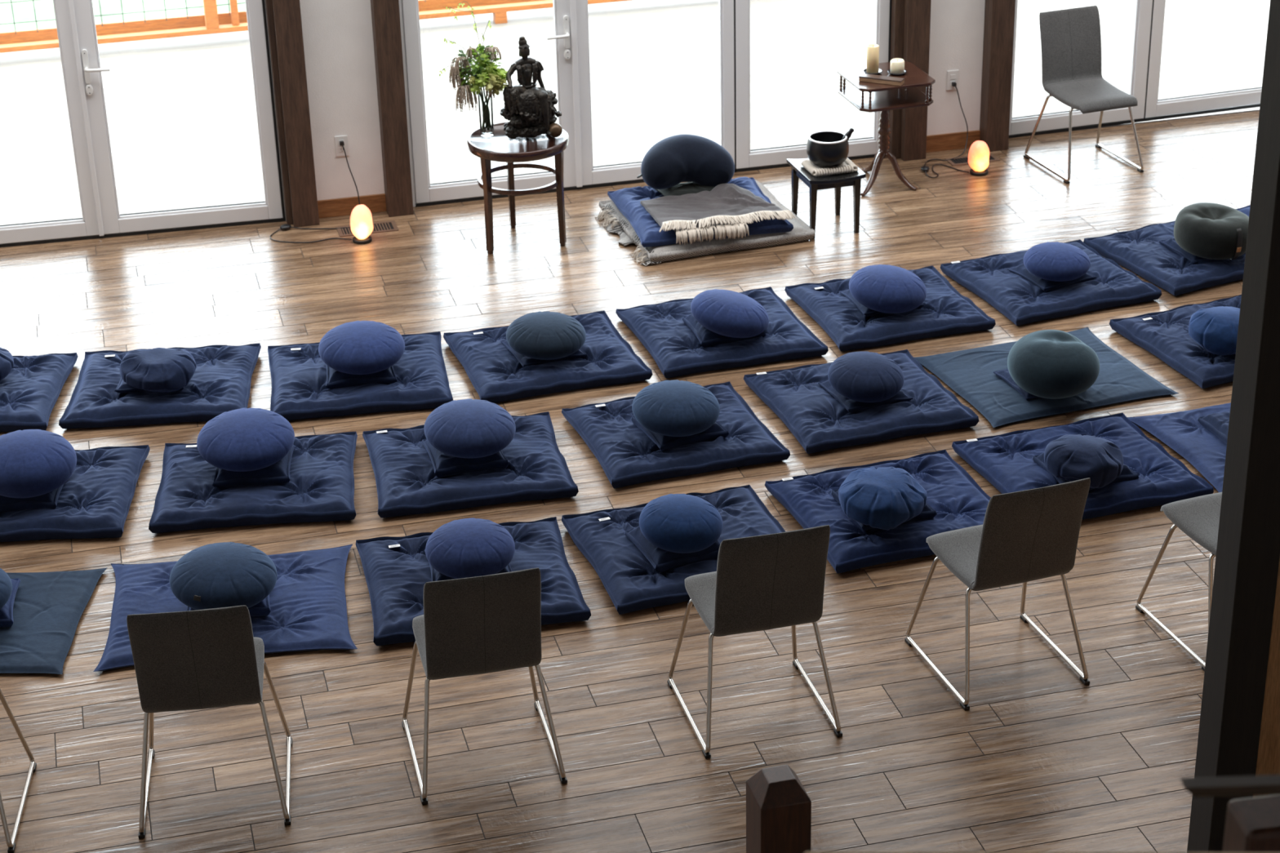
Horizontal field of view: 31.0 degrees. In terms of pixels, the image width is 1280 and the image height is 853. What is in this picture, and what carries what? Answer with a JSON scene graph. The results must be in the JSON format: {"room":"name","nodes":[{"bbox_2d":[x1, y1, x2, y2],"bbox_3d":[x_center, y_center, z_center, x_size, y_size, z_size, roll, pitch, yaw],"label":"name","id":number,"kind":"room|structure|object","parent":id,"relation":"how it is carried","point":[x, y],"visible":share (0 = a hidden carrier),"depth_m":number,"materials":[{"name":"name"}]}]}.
{"room":"meditation hall","nodes":[
{"label":"meditation hall","id":0,"kind":"room"},
{"bbox_2d":[0,109,1259,852],"bbox_3d":[1.403,2.038,6.568,17.000,0.120,16.392,-7,26,-12],"label":"floor","id":1,"kind":"structure","parent":0,"point":[1041,759],"depth_m":8.96,"materials":[{"name":"brown wood"}]},
{"bbox_2d":[0,688,36,852],"bbox_3d":[-2.417,0.959,7.845,0.518,0.887,0.568,-3,26,-4],"label":"upholstered chair","id":2,"kind":"object","parent":1,"relation":"on","point":[10,841],"visible":1,"depth_m":8.06,"materials":[{"name":"metal"}]},
{"bbox_2d":[0,352,78,431],"bbox_3d":[-3.224,-0.168,11.135,0.868,0.096,0.811,-2,26,-2],"label":"floor mat","id":3,"kind":"object","parent":1,"relation":"on","point":[29,393],"visible":0.95,"depth_m":11.09,"materials":[{"name":"blue fabric"}]},
{"bbox_2d":[0,567,107,674],"bbox_3d":[-2.662,0.774,9.218,0.894,0.038,0.838,-1,26,1],"label":"floor mat","id":4,"kind":"object","parent":1,"relation":"on","point":[48,607],"visible":0.98,"depth_m":9.18,"materials":[{"name":"teal fabric"}]},
{"bbox_2d":[0,444,150,542],"bbox_3d":[-2.651,0.288,10.162,0.861,0.094,0.810,-2,26,-2],"label":"floor mat","id":5,"kind":"object","parent":1,"relation":"on","point":[95,500],"visible":0.74,"depth_m":9.99,"materials":[{"name":"blue fabric"}]},
{"bbox_2d":[0,483,64,512],"bbox_3d":[-2.691,0.269,10.072,0.344,0.084,0.346,-2,26,-2],"label":"cushion","id":6,"kind":"object","parent":5,"relation":"on","point":[48,500],"visible":0.38,"depth_m":9.94,"materials":[{"name":"blue fabric"}]},
{"bbox_2d":[0,429,76,497],"bbox_3d":[-2.669,0.158,10.022,0.428,0.226,0.428,-4,26,-5],"label":"round cushion","id":7,"kind":"object","parent":6,"relation":"on","point":[33,463],"visible":1,"depth_m":9.90,"materials":[{"name":"fabric"}]},
{"bbox_2d":[58,342,261,428],"bbox_3d":[-2.312,-0.210,11.180,0.882,0.090,0.804,-3,26,-3],"label":"floor mat","id":8,"kind":"object","parent":1,"relation":"on","point":[220,384],"visible":0.79,"depth_m":11.02,"materials":[{"name":"blue fabric"}]},
{"bbox_2d":[114,377,184,392],"bbox_3d":[-2.356,-0.253,11.172,0.337,0.053,0.342,-2,26,-1],"label":"cushion","id":9,"kind":"object","parent":8,"relation":"on","point":[122,387],"visible":0.11,"depth_m":11.04,"materials":[{"name":"blue fabric"}]},
{"bbox_2d":[120,347,196,391],"bbox_3d":[-2.304,-0.276,11.008,0.349,0.160,0.347,17,31,33],"label":"round cushion","id":10,"kind":"object","parent":9,"relation":"on","point":[156,369],"visible":1,"depth_m":10.91,"materials":[{"name":"blue fabric"}]},
{"bbox_2d":[126,605,292,839],"bbox_3d":[-1.501,0.886,7.948,0.518,0.887,0.568,-4,26,-6],"label":"upholstered chair","id":11,"kind":"object","parent":1,"relation":"on","point":[206,658],"visible":1,"depth_m":7.67,"materials":[{"name":"grey fabric"}]},
{"bbox_2d":[93,544,357,671],"bbox_3d":[-1.653,0.712,9.280,1.012,0.051,0.865,-4,26,-6],"label":"floor mat","id":12,"kind":"object","parent":1,"relation":"on","point":[308,599],"visible":0.56,"depth_m":9.25,"materials":[{"name":"fabric"}]},
{"bbox_2d":[186,594,271,616],"bbox_3d":[-1.653,0.664,9.267,0.344,0.084,0.346,-4,26,-6],"label":"cushion","id":13,"kind":"object","parent":12,"relation":"on","point":[262,608],"visible":0.06,"depth_m":9.15,"materials":[{"name":"fabric"}]},
{"bbox_2d":[169,542,277,609],"bbox_3d":[-1.649,0.596,9.125,0.420,0.185,0.419,-5,26,-7],"label":"round cushion","id":14,"kind":"object","parent":13,"relation":"on","point":[224,574],"visible":0.94,"depth_m":9.02,"materials":[{"name":"blue fabric"}]},
{"bbox_2d":[148,431,357,533],"bbox_3d":[-1.700,0.231,10.230,0.888,0.095,0.798,-4,26,-4],"label":"floor mat","id":15,"kind":"object","parent":1,"relation":"on","point":[320,487],"visible":0.89,"depth_m":10.06,"materials":[{"name":"blue fabric"}]},
{"bbox_2d":[212,444,294,487],"bbox_3d":[-1.717,0.160,10.243,0.344,0.087,0.340,-3,26,-4],"label":"cushion","id":16,"kind":"object","parent":15,"relation":"on","point":[278,473],"visible":0.54,"depth_m":10.11,"materials":[{"name":"blue fabric"}]},
{"bbox_2d":[196,408,294,471],"bbox_3d":[-1.745,0.056,10.205,0.428,0.190,0.426,-1,26,1],"label":"round cushion","id":17,"kind":"object","parent":16,"relation":"on","point":[242,439],"visible":1,"depth_m":10.09,"materials":[{"name":"fabric"}]},
{"bbox_2d":[265,0,319,226],"bbox_3d":[-1.992,-3.242,12.258,0.178,4.600,0.120,-7,26,-12],"label":"timber post","id":18,"kind":"object","parent":1,"relation":"on","point":[284,22],"visible":1,"depth_m":12.92,"materials":[{"name":"wood"}]},
{"bbox_2d":[267,331,453,420],"bbox_3d":[-1.373,-0.258,11.227,0.871,0.094,0.810,-5,26,-7],"label":"floor mat","id":19,"kind":"object","parent":1,"relation":"on","point":[298,371],"visible":0.77,"depth_m":11.02,"materials":[{"name":"blue fabric"}]},
{"bbox_2d":[325,364,397,388],"bbox_3d":[-1.357,-0.289,11.159,0.342,0.082,0.348,-5,26,-7],"label":"cushion","id":20,"kind":"object","parent":19,"relation":"on","point":[335,379],"visible":0.47,"depth_m":11.03,"materials":[{"name":"blue fabric"}]},
{"bbox_2d":[318,320,404,374],"bbox_3d":[-1.341,-0.383,11.109,0.414,0.184,0.413,-4,26,-5],"label":"round cushion","id":21,"kind":"object","parent":20,"relation":"on","point":[357,347],"visible":1,"depth_m":10.99,"materials":[{"name":"fabric"}]},
{"bbox_2d":[370,0,413,217],"bbox_3d":[-1.446,-3.314,12.378,0.144,4.600,0.120,-7,26,-12],"label":"timber post","id":22,"kind":"object","parent":1,"relation":"on","point":[385,14],"visible":1,"depth_m":13.04,"materials":[{"name":"wood"}]},
{"bbox_2d":[362,411,578,517],"bbox_3d":[-0.775,0.156,10.340,0.880,0.090,0.794,-6,26,-10],"label":"floor mat","id":23,"kind":"object","parent":1,"relation":"on","point":[407,483],"visible":0.8,"depth_m":10.17,"materials":[{"name":"blue fabric"}]},
{"bbox_2d":[421,439,508,477],"bbox_3d":[-0.784,0.106,10.309,0.337,0.084,0.343,-7,26,-12],"label":"cushion","id":24,"kind":"object","parent":23,"relation":"on","point":[444,464],"visible":0.48,"depth_m":10.19,"materials":[{"name":"blue fabric"}]},
{"bbox_2d":[423,398,515,457],"bbox_3d":[-0.757,0.007,10.247,0.405,0.190,0.406,13,29,27],"label":"round cushion","id":25,"kind":"object","parent":24,"relation":"on","point":[469,428],"visible":1,"depth_m":10.13,"materials":[{"name":"fabric"}]},
{"bbox_2d":[355,516,591,645],"bbox_3d":[-0.695,0.614,9.386,0.864,0.090,0.814,-6,26,-10],"label":"floor mat","id":26,"kind":"object","parent":1,"relation":"on","point":[397,571],"visible":0.55,"depth_m":9.35,"materials":[{"name":"blue fabric"}]},
{"bbox_2d":[424,549,511,581],"bbox_3d":[-0.693,0.552,9.376,0.344,0.087,0.340,-6,26,-9],"label":"cushion","id":27,"kind":"object","parent":26,"relation":"on","point":[436,575],"visible":0.11,"depth_m":9.26,"materials":[{"name":"blue fabric"}]},
{"bbox_2d":[425,518,515,578],"bbox_3d":[-0.684,0.490,9.281,0.360,0.176,0.360,6,27,15],"label":"round cushion","id":28,"kind":"object","parent":27,"relation":"on","point":[465,548],"visible":0.94,"depth_m":9.18,"materials":[{"name":"fabric"}]},
{"bbox_2d":[401,568,567,804],"bbox_3d":[-0.574,0.785,8.109,0.518,0.887,0.568,-7,26,-11],"label":"upholstered chair","id":29,"kind":"object","parent":1,"relation":"on","point":[491,623],"visible":1,"depth_m":7.84,"materials":[{"name":"grey fabric"}]},
{"bbox_2d":[466,121,568,254],"bbox_3d":[-0.663,-1.312,12.769,0.558,0.619,0.558,-7,26,-12],"label":"round side table","id":30,"kind":"object","parent":1,"relation":"on","point":[499,147],"visible":0.92,"depth_m":12.61,"materials":[{"name":"brown wood"}]},
{"bbox_2d":[477,91,493,137],"bbox_3d":[-0.843,-1.709,12.622,0.077,0.238,0.077,-7,26,-12],"label":"glass vase","id":31,"kind":"object","parent":30,"relation":"on","point":[480,121],"visible":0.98,"depth_m":12.63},
{"bbox_2d":[439,1,507,132],"bbox_3d":[-0.875,-1.932,12.463,0.325,0.734,0.296,-24,34,-39],"label":"potted plant","id":32,"kind":"object","parent":31,"relation":"in","point":[486,74],"visible":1,"depth_m":12.43,"materials":[{"name":"green plant"}]},
{"bbox_2d":[499,35,561,138],"bbox_3d":[-0.603,-1.847,12.549,0.337,0.570,0.240,-5,26,-8],"label":"bronze statue","id":33,"kind":"object","parent":30,"relation":"on","point":[530,108],"visible":1,"depth_m":12.51,"materials":[{"name":"metal"}]},
{"bbox_2d":[443,310,653,403],"bbox_3d":[-0.468,-0.359,11.388,0.863,0.095,0.809,-9,27,-15],"label":"floor mat","id":34,"kind":"object","parent":1,"relation":"on","point":[496,375],"visible":0.79,"depth_m":11.20,"materials":[{"name":"blue fabric"}]},
{"bbox_2d":[500,339,587,367],"bbox_3d":[-0.474,-0.393,11.363,0.344,0.053,0.346,-11,27,-19],"label":"cushion","id":35,"kind":"object","parent":34,"relation":"on","point":[525,361],"visible":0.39,"depth_m":11.25,"materials":[{"name":"blue fabric"}]},
{"bbox_2d":[506,311,586,359],"bbox_3d":[-0.459,-0.447,11.239,0.390,0.170,0.390,-3,26,-3],"label":"round cushion","id":36,"kind":"object","parent":35,"relation":"on","point":[546,335],"visible":1,"depth_m":11.12,"materials":[{"name":"teal fabric"}]},
{"bbox_2d":[561,484,786,614],"bbox_3d":[0.196,0.492,9.589,0.869,0.094,0.815,-9,27,-16],"label":"floor mat","id":37,"kind":"object","parent":1,"relation":"on","point":[630,580],"visible":0.56,"depth_m":9.55,"materials":[{"name":"blue fabric"}]},
{"bbox_2d":[624,526,720,573],"bbox_3d":[0.152,0.471,9.504,0.337,0.084,0.343,-11,27,-19],"label":"cushion","id":38,"kind":"object","parent":37,"relation":"on","point":[661,560],"visible":0.44,"depth_m":9.39,"materials":[{"name":"blue fabric"}]},
{"bbox_2d":[639,493,723,553],"bbox_3d":[0.168,0.395,9.436,0.343,0.188,0.344,-7,26,-12],"label":"round cushion","id":39,"kind":"object","parent":38,"relation":"on","point":[680,523],"visible":1,"depth_m":9.33,"materials":[{"name":"blue fabric"}]},
{"bbox_2d":[561,381,790,488],"bbox_3d":[0.153,0.020,10.568,0.843,0.096,0.797,-9,27,-15],"label":"floor mat","id":40,"kind":"object","parent":1,"relation":"on","point":[627,455],"visible":0.8,"depth_m":10.37,"materials":[{"name":"blue fabric"}]},
{"bbox_2d":[631,415,729,451],"bbox_3d":[0.177,-0.010,10.501,0.342,0.082,0.348,-12,28,-21],"label":"cushion","id":41,"kind":"object","parent":40,"relation":"on","point":[716,430],"visible":0.41,"depth_m":10.39,"materials":[{"name":"blue fabric"}]},
{"bbox_2d":[631,379,719,436],"bbox_3d":[0.163,-0.085,10.411,0.396,0.184,0.395,-21,32,-35],"label":"round cushion","id":42,"kind":"object","parent":41,"relation":"on","point":[672,408],"visible":1,"depth_m":10.30,"materials":[{"name":"blue fabric"}]},
{"bbox_2d":[594,178,815,266],"bbox_3d":[0.340,-1.163,13.040,1.036,0.094,0.922,-9,27,-16],"label":"rug","id":43,"kind":"object","parent":1,"relation":"on","point":[801,231],"visible":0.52,"depth_m":12.72,"materials":[{"name":"beige fabric"}]},
{"bbox_2d":[607,177,793,247],"bbox_3d":[0.332,-1.229,12.983,0.879,0.095,0.838,-7,26,-12],"label":"floor mat","id":44,"kind":"object","parent":43,"relation":"on","point":[627,200],"visible":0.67,"depth_m":12.78,"materials":[{"name":"fabric"}]},
{"bbox_2d":[653,182,715,195],"bbox_3d":[0.283,-1.353,13.121,0.382,0.052,0.278,-9,27,-15],"label":"cushion","id":45,"kind":"object","parent":44,"relation":"on","point":[682,188],"visible":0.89,"depth_m":13.08,"materials":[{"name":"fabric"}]},
{"bbox_2d":[636,133,734,189],"bbox_3d":[0.242,-1.505,13.103,0.573,0.296,0.322,-7,26,-12],"label":"cushion","id":46,"kind":"object","parent":45,"relation":"on","point":[673,160],"visible":1,"depth_m":13.00,"materials":[{"name":"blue fabric"}]},
{"bbox_2d":[640,183,795,244],"bbox_3d":[0.408,-1.192,12.807,0.774,0.136,0.568,-9,27,-16],"label":"blanket","id":47,"kind":"object","parent":44,"relation":"on","point":[727,207],"visible":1,"depth_m":12.75,"materials":[{"name":"fabric"}]},
{"bbox_2d":[615,286,828,377],"bbox_3d":[0.402,-0.492,11.617,0.854,0.096,0.828,-9,27,-15],"label":"floor mat","id":48,"kind":"object","parent":1,"relation":"on","point":[675,348],"visible":0.77,"depth_m":11.41,"materials":[{"name":"blue fabric"}]},
{"bbox_2d":[681,313,766,346],"bbox_3d":[0.418,-0.511,11.522,0.344,0.087,0.340,-8,27,-14],"label":"cushion","id":49,"kind":"object","parent":48,"relation":"on","point":[707,338],"visible":0.34,"depth_m":11.39,"materials":[{"name":"blue fabric"}]},
{"bbox_2d":[690,288,768,337],"bbox_3d":[0.445,-0.560,11.416,0.386,0.209,0.396,-6,26,-9],"label":"round cushion","id":50,"kind":"object","parent":49,"relation":"on","point":[726,313],"visible":1,"depth_m":11.29,"materials":[{"name":"fabric"}]},
{"bbox_2d":[666,524,842,759],"bbox_3d":[0.412,0.654,8.329,0.518,0.887,0.568,-7,26,-12],"label":"upholstered chair","id":51,"kind":"object","parent":1,"relation":"on","point":[771,581],"visible":1,"depth_m":8.07,"materials":[{"name":"grey fabric"}]},
{"bbox_2d":[746,764,811,852],"bbox_3d":[0.380,1.447,6.360,0.140,1.170,0.140,-7,26,-12],"label":"newel post","id":52,"kind":"object","parent":1,"relation":"on","point":[779,806],"visible":1,"depth_m":6.10,"materials":[{"name":"wood"}]},
{"bbox_2d":[786,158,866,238],"bbox_3d":[1.042,-1.293,12.941,0.330,0.358,0.390,-8,27,-14],"label":"stool","id":53,"kind":"object","parent":1,"relation":"on","point":[853,179],"visible":0.7,"depth_m":12.79,"materials":[{"name":"brown wood"}]},
{"bbox_2d":[800,157,858,176],"bbox_3d":[1.055,-1.452,12.832,0.273,0.038,0.224,-8,27,-14],"label":"cushion","id":54,"kind":"object","parent":53,"relation":"on","point":[847,166],"visible":0.8,"depth_m":12.76,"materials":[{"name":"beige fabric"}]},
{"bbox_2d":[806,130,848,167],"bbox_3d":[1.042,-1.534,12.792,0.234,0.160,0.234,-7,26,-12],"label":"bowl","id":55,"kind":"object","parent":54,"relation":"on","point":[824,148],"visible":1,"depth_m":12.72,"materials":[{"name":"black metal"}]},
{"bbox_2d":[743,349,978,453],"bbox_3d":[1.030,-0.135,10.845,0.857,0.094,0.824,-9,27,-15],"label":"floor mat","id":56,"kind":"object","parent":1,"relation":"on","point":[815,418],"visible":0.81,"depth_m":10.66,"materials":[{"name":"blue fabric"}]},
{"bbox_2d":[817,380,913,412],"bbox_3d":[1.059,-0.174,10.829,0.344,0.053,0.346,-10,27,-17],"label":"cushion","id":57,"kind":"object","parent":56,"relation":"on","point":[850,405],"visible":0.34,"depth_m":10.72,"materials":[{"name":"blue fabric"}]},
{"bbox_2d":[827,351,904,402],"bbox_3d":[1.051,-0.233,10.719,0.353,0.182,0.353,-5,26,-7],"label":"round cushion","id":58,"kind":"object","parent":57,"relation":"on","point":[864,376],"visible":1,"depth_m":10.62,"materials":[{"name":"blue fabric"}]},
{"bbox_2d":[764,449,991,573],"bbox_3d":[1.083,0.343,9.850,0.868,0.096,0.811,-9,27,-16],"label":"floor mat","id":59,"kind":"object","parent":1,"relation":"on","point":[958,502],"visible":0.66,"depth_m":9.79,"materials":[{"name":"blue fabric"}]},
{"bbox_2d":[831,488,937,530],"bbox_3d":[1.029,0.317,9.778,0.342,0.082,0.348,-10,27,-17],"label":"cushion","id":60,"kind":"object","parent":59,"relation":"on","point":[927,512],"visible":0.17,"depth_m":9.68,"materials":[{"name":"blue fabric"}]},
{"bbox_2d":[838,466,927,530],"bbox_3d":[1.008,0.295,9.611,0.355,0.177,0.379,11,28,24],"label":"round cushion","id":61,"kind":"object","parent":60,"relation":"on","point":[886,498],"visible":1,"depth_m":9.50,"materials":[{"name":"blue fabric"}]},
{"bbox_2d":[836,61,935,195],"bbox_3d":[1.425,-1.739,13.487,0.464,0.670,0.491,-8,27,-14],"label":"pedestal table","id":62,"kind":"object","parent":1,"relation":"on","point":[865,96],"visible":0.93,"depth_m":13.37,"materials":[{"name":"red wood"}]},
{"bbox_2d":[837,86,933,112],"bbox_3d":[1.424,-1.917,13.386,0.452,0.018,0.452,-8,27,-14],"label":"shelf","id":63,"kind":"object","parent":62,"relation":"attached to","point":[912,97],"depth_m":13.31,"materials":[{"name":"red wood"}]},
{"bbox_2d":[784,265,995,351],"bbox_3d":[1.275,-0.621,11.844,0.846,0.090,0.792,-9,27,-15],"label":"floor mat","id":64,"kind":"object","parent":1,"relation":"on","point":[945,311],"visible":0.75,"depth_m":11.67,"materials":[{"name":"blue fabric"}]},
{"bbox_2d":[839,288,924,315],"bbox_3d":[1.240,-0.664,11.835,0.337,0.053,0.343,-9,27,-15],"label":"cushion","id":65,"kind":"object","parent":64,"relation":"on","point":[865,311],"visible":0.24,"depth_m":11.73,"materials":[{"name":"blue fabric"}]},
{"bbox_2d":[848,264,926,313],"bbox_3d":[1.254,-0.699,11.670,0.392,0.201,0.393,-12,28,-22],"label":"round cushion","id":66,"kind":"object","parent":65,"relation":"on","point":[884,288],"visible":1,"depth_m":11.55,"materials":[{"name":"fabric"}]},
{"bbox_2d":[888,0,931,160],"bbox_3d":[1.574,-3.711,13.042,0.204,4.600,0.120,-7,26,-12],"label":"timber post","id":67,"kind":"object","parent":1,"relation":"on","point":[910,19],"visible":0.72,"depth_m":13.73,"materials":[{"name":"wood"}]},
{"bbox_2d":[904,477,1090,711],"bbox_3d":[1.351,0.506,8.586,0.518,0.887,0.568,-9,27,-16],"label":"upholstered chair","id":68,"kind":"object","parent":1,"relation":"on","point":[1024,536],"visible":1,"depth_m":8.35,"materials":[{"name":"grey fabric"}]},
{"bbox_2d":[979,0,1015,151],"bbox_3d":[2.120,-3.783,13.162,0.147,4.600,0.120,-7,26,-12],"label":"timber post","id":69,"kind":"object","parent":1,"relation":"on","point":[999,15],"visible":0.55,"depth_m":13.90,"materials":[{"name":"wood"}]},
{"bbox_2d":[914,327,1178,427],"bbox_3d":[1.939,-0.253,11.104,0.986,0.039,0.862,-10,27,-17],"label":"floor mat","id":70,"kind":"object","parent":1,"relation":"on","point":[969,373],"visible":0.69,"depth_m":10.97,"materials":[{"name":"teal fabric"}]},
{"bbox_2d":[992,368,1039,399],"bbox_3d":[1.910,-0.232,10.982,0.344,0.055,0.340,-10,27,-17],"label":"cushion","id":71,"kind":"object","parent":70,"relation":"on","point":[1004,374],"visible":0.22,"depth_m":10.95,"materials":[{"name":"blue fabric"}]},
{"bbox_2d":[1007,329,1099,399],"bbox_3d":[1.933,-0.294,10.798,0.420,0.258,0.436,-14,29,-24],"label":"round cushion","id":72,"kind":"object","parent":71,"relation":"on","point":[1051,364],"visible":1,"depth_m":10.66,"materials":[{"name":"teal fabric"}]},
{"bbox_2d":[940,239,1161,325],"bbox_3d":[2.152,-0.773,12.110,0.861,0.094,0.810,-11,27,-19],"label":"floor mat","id":73,"kind":"object","parent":1,"relation":"on","point":[1018,299],"visible":0.85,"depth_m":11.92,"materials":[{"name":"blue fabric"}]},
{"bbox_2d":[1006,263,1097,291],"bbox_3d":[2.159,-0.810,12.090,0.337,0.053,0.343,-13,28,-23],"label":"cushion","id":74,"kind":"object","parent":73,"relation":"on","point":[1046,285],"visible":0.41,"depth_m":12.00,"materials":[{"name":"blue fabric"}]},
{"bbox_2d":[1023,241,1090,281],"bbox_3d":[2.167,-0.860,11.981,0.344,0.153,0.344,-4,26,-6],"label":"round cushion","id":75,"kind":"object","parent":74,"relation":"on","point":[1056,261],"visible":1,"depth_m":11.88,"materials":[{"name":"fabric"}]},
{"bbox_2d":[951,412,1213,519],"bbox_3d":[1.939,0.177,10.150,0.861,0.094,0.810,-9,27,-16],"label":"floor mat","id":76,"kind":"object","parent":1,"relation":"on","point":[1005,460],"visible":0.68,"depth_m":10.12,"materials":[{"name":"blue fabric"}]},
{"bbox_2d":[1031,452,1138,490],"bbox_3d":[1.940,0.170,10.034,0.343,0.084,0.346,-10,27,-17],"label":"cushion","id":77,"kind":"object","parent":76,"relation":"on","point":[1126,473],"visible":0.2,"depth_m":9.94,"materials":[{"name":"blue fabric"}]},
{"bbox_2d":[1044,434,1123,488],"bbox_3d":[1.914,0.144,9.903,0.321,0.170,0.325,-18,30,-30],"label":"round cushion","id":78,"kind":"object","parent":77,"relation":"on","point":[1069,457],"visible":0.95,"depth_m":9.81,"materials":[{"name":"blue fabric"}]},
{"bbox_2d":[1023,4,1143,183],"bbox_3d":[2.647,-1.979,13.670,0.518,0.887,0.568,-10,27,-17],"label":"upholstered chair","id":79,"kind":"object","parent":1,"relation":"on","point":[1071,37],"visible":1,"depth_m":13.72,"materials":[{"name":"grey fabric"}]},
{"bbox_2d":[1083,220,1245,295],"bbox_3d":[2.984,-0.949,12.429,0.870,0.095,0.815,-13,28,-22],"label":"floor mat","id":80,"kind":"object","parent":1,"relation":"on","point":[1139,251],"visible":0.58,"depth_m":12.24,"materials":[{"name":"blue fabric"}]},
{"bbox_2d":[1158,237,1245,262],"bbox_3d":[3.019,-0.968,12.374,0.342,0.052,0.349,-12,28,-20],"label":"cushion","id":81,"kind":"object","parent":80,"relation":"on","point":[1171,243],"visible":0.27,"depth_m":12.34,"materials":[{"name":"blue fabric"}]},
{"bbox_2d":[1173,202,1248,260],"bbox_3d":[3.048,-1.040,12.243,0.408,0.222,0.413,-3,26,-3],"label":"round cushion","id":82,"kind":"object","parent":81,"relation":"on","point":[1207,230],"visible":0.88,"depth_m":12.11,"materials":[{"name":"grey fabric"}]},
{"bbox_2d":[1109,294,1241,388],"bbox_3d":[2.908,-0.445,11.388,0.870,0.095,0.815,-11,27,-19],"label":"floor mat","id":83,"kind":"object","parent":1,"relation":"on","point":[1162,334],"visible":0.52,"depth_m":11.30,"materials":[{"name":"blue fabric"}]},
{"bbox_3d":[2.907,-0.460,11.324,0.336,0.053,0.342,-12,28,-21],"label":"cushion","id":84,"kind":"object","parent":83,"relation":"on","visible":0},
{"bbox_2d":[1188,306,1239,355],"bbox_3d":[2.841,-0.476,11.150,0.362,0.181,0.362,7,27,17],"label":"round cushion","id":85,"kind":"object","parent":84,"relation":"on","point":[1215,329],"visible":0.69,"depth_m":11.05,"materials":[{"name":"blue fabric"}]},
{"bbox_2d":[1135,492,1222,671],"bbox_3d":[2.288,0.392,8.774,0.518,0.887,0.568,-10,27,-17],"label":"upholstered chair","id":86,"kind":"object","parent":1,"relation":"on","point":[1198,517],"visible":0.36,"depth_m":8.85,"materials":[{"name":"grey fabric"}]},
{"bbox_2d":[1127,402,1231,492],"bbox_3d":[2.802,0.053,10.414,0.925,0.048,0.850,-9,27,-16],"label":"floor mat","id":87,"kind":"object","parent":1,"relation":"on","point":[1182,432],"visible":0.49,"depth_m":10.41,"materials":[{"name":"fabric"}]},
{"bbox_2d":[1186,0,1279,852],"bbox_3d":[1.829,-0.986,6.402,0.140,5.450,0.140,-7,26,-12],"label":"timber post","id":88,"kind":"object","parent":1,"relation":"on","point":[1247,557],"visible":1,"depth_m":6.95,"materials":[{"name":"wood"}]},
{"bbox_2d":[1222,795,1279,852],"bbox_3d":[1.038,1.743,4.112,0.180,2.560,0.100,-5,26,-7],"label":"post","id":89,"kind":"object","parent":1,"relation":"on","point":[1252,825],"visible":1,"depth_m":3.54,"materials":[{"name":"wood"}]},
{"bbox_2d":[1180,774,1279,797],"bbox_3d":[1.271,0.882,3.234,1.100,0.960,0.024,-2,26,-1],"label":"stair rail","id":90,"kind":"object","parent":89,"relation":"on","point":[1246,785],"visible":1,"depth_m":3.02,"materials":[{"name":"wood"}]},
{"bbox_2d":[1253,558,1279,797],"bbox_3d":[2.538,0.820,7.420,1.200,1.280,0.050,-7,26,-12],"label":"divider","id":91,"kind":"object","parent":1,"relation":"on","point":[1268,763],"visible":0.29,"depth_m":7.27,"materials":[{"name":"wood"}]},
{"bbox_2d":[299,0,985,199],"bbox_3d":[-0.682,-3.871,12.514,17.000,5.450,0.200,-7,26,-12],"label":"wall","id":92,"kind":"structure","parent":0,"point":[338,34],"depth_m":13.19,"materials":[{"name":"white paint"}]},
{"bbox_2d":[0,0,286,247],"bbox_3d":[-3.119,-2.050,12.654,2.280,2.160,0.188,-6,26,-10],"label":"door","id":93,"kind":"structure","parent":92,"relation":"in","point":[82,69],"depth_m":12.97,"materials":[{"name":"white plastic"}]},
{"bbox_2d":[317,193,386,217],"bbox_3d":[-1.671,-1.278,13.342,0.403,0.105,0.018,-7,26,-12],"label":"baseboard","id":94,"kind":"structure","parent":92,"relation":"attached to","point":[341,206],"depth_m":13.33,"materials":[{"name":"brown wood"}]},
{"bbox_2d":[399,0,892,206],"bbox_3d":[0.070,-2.448,13.312,3.045,2.160,0.188,-7,26,-12],"label":"door","id":95,"kind":"structure","parent":92,"relation":"in","point":[571,17],"depth_m":13.50,"materials":[{"name":"white plastic"}]},
{"bbox_2d":[926,129,980,152],"bbox_3d":[1.901,-1.747,14.129,0.383,0.105,0.018,-7,26,-12],"label":"baseboard","id":96,"kind":"structure","parent":92,"relation":"attached to","point":[955,140],"depth_m":14.12,"materials":[{"name":"brown wood"}]},
{"bbox_2d":[1008,0,1262,137],"bbox_3d":[3.618,-2.993,14.256,3.110,2.160,0.130,-9,27,-15],"label":"door","id":97,"kind":"structure","parent":92,"relation":"in","point":[1148,15],"depth_m":14.42,"materials":[{"name":"white plastic"}]},
{"label":"outside","id":98,"kind":"structure","parent":0,"visible":0},
{"bbox_2d":[0,0,245,31],"bbox_3d":[-9.171,-19.212,53.639,130.000,0.936,80.000,-7,26,-12],"label":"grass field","id":99,"kind":"structure","parent":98,"point":[23,11],"depth_m":20.36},
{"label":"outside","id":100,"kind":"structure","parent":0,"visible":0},
{"bbox_2d":[0,0,1270,225],"bbox_3d":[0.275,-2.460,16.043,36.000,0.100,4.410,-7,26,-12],"label":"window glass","id":101,"kind":"object","parent":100,"point":[181,111],"visible":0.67,"depth_m":15.68,"materials":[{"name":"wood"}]},
{"bbox_2d":[0,0,248,53],"bbox_3d":[-5.213,-3.022,16.134,5.950,0.953,0.230,-7,26,-12],"label":"deck railing","id":102,"kind":"object","parent":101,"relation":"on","point":[211,21],"visible":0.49,"depth_m":16.66,"materials":[{"name":"orange wood"}]},
{"bbox_2d":[417,0,631,23],"bbox_3d":[-0.421,-3.569,17.090,3.820,1.018,0.230,-7,26,-12],"label":"deck railing","id":103,"kind":"object","parent":101,"relation":"on","point":[428,9],"visible":0.48,"depth_m":17.08,"materials":[{"name":"orange wood"}]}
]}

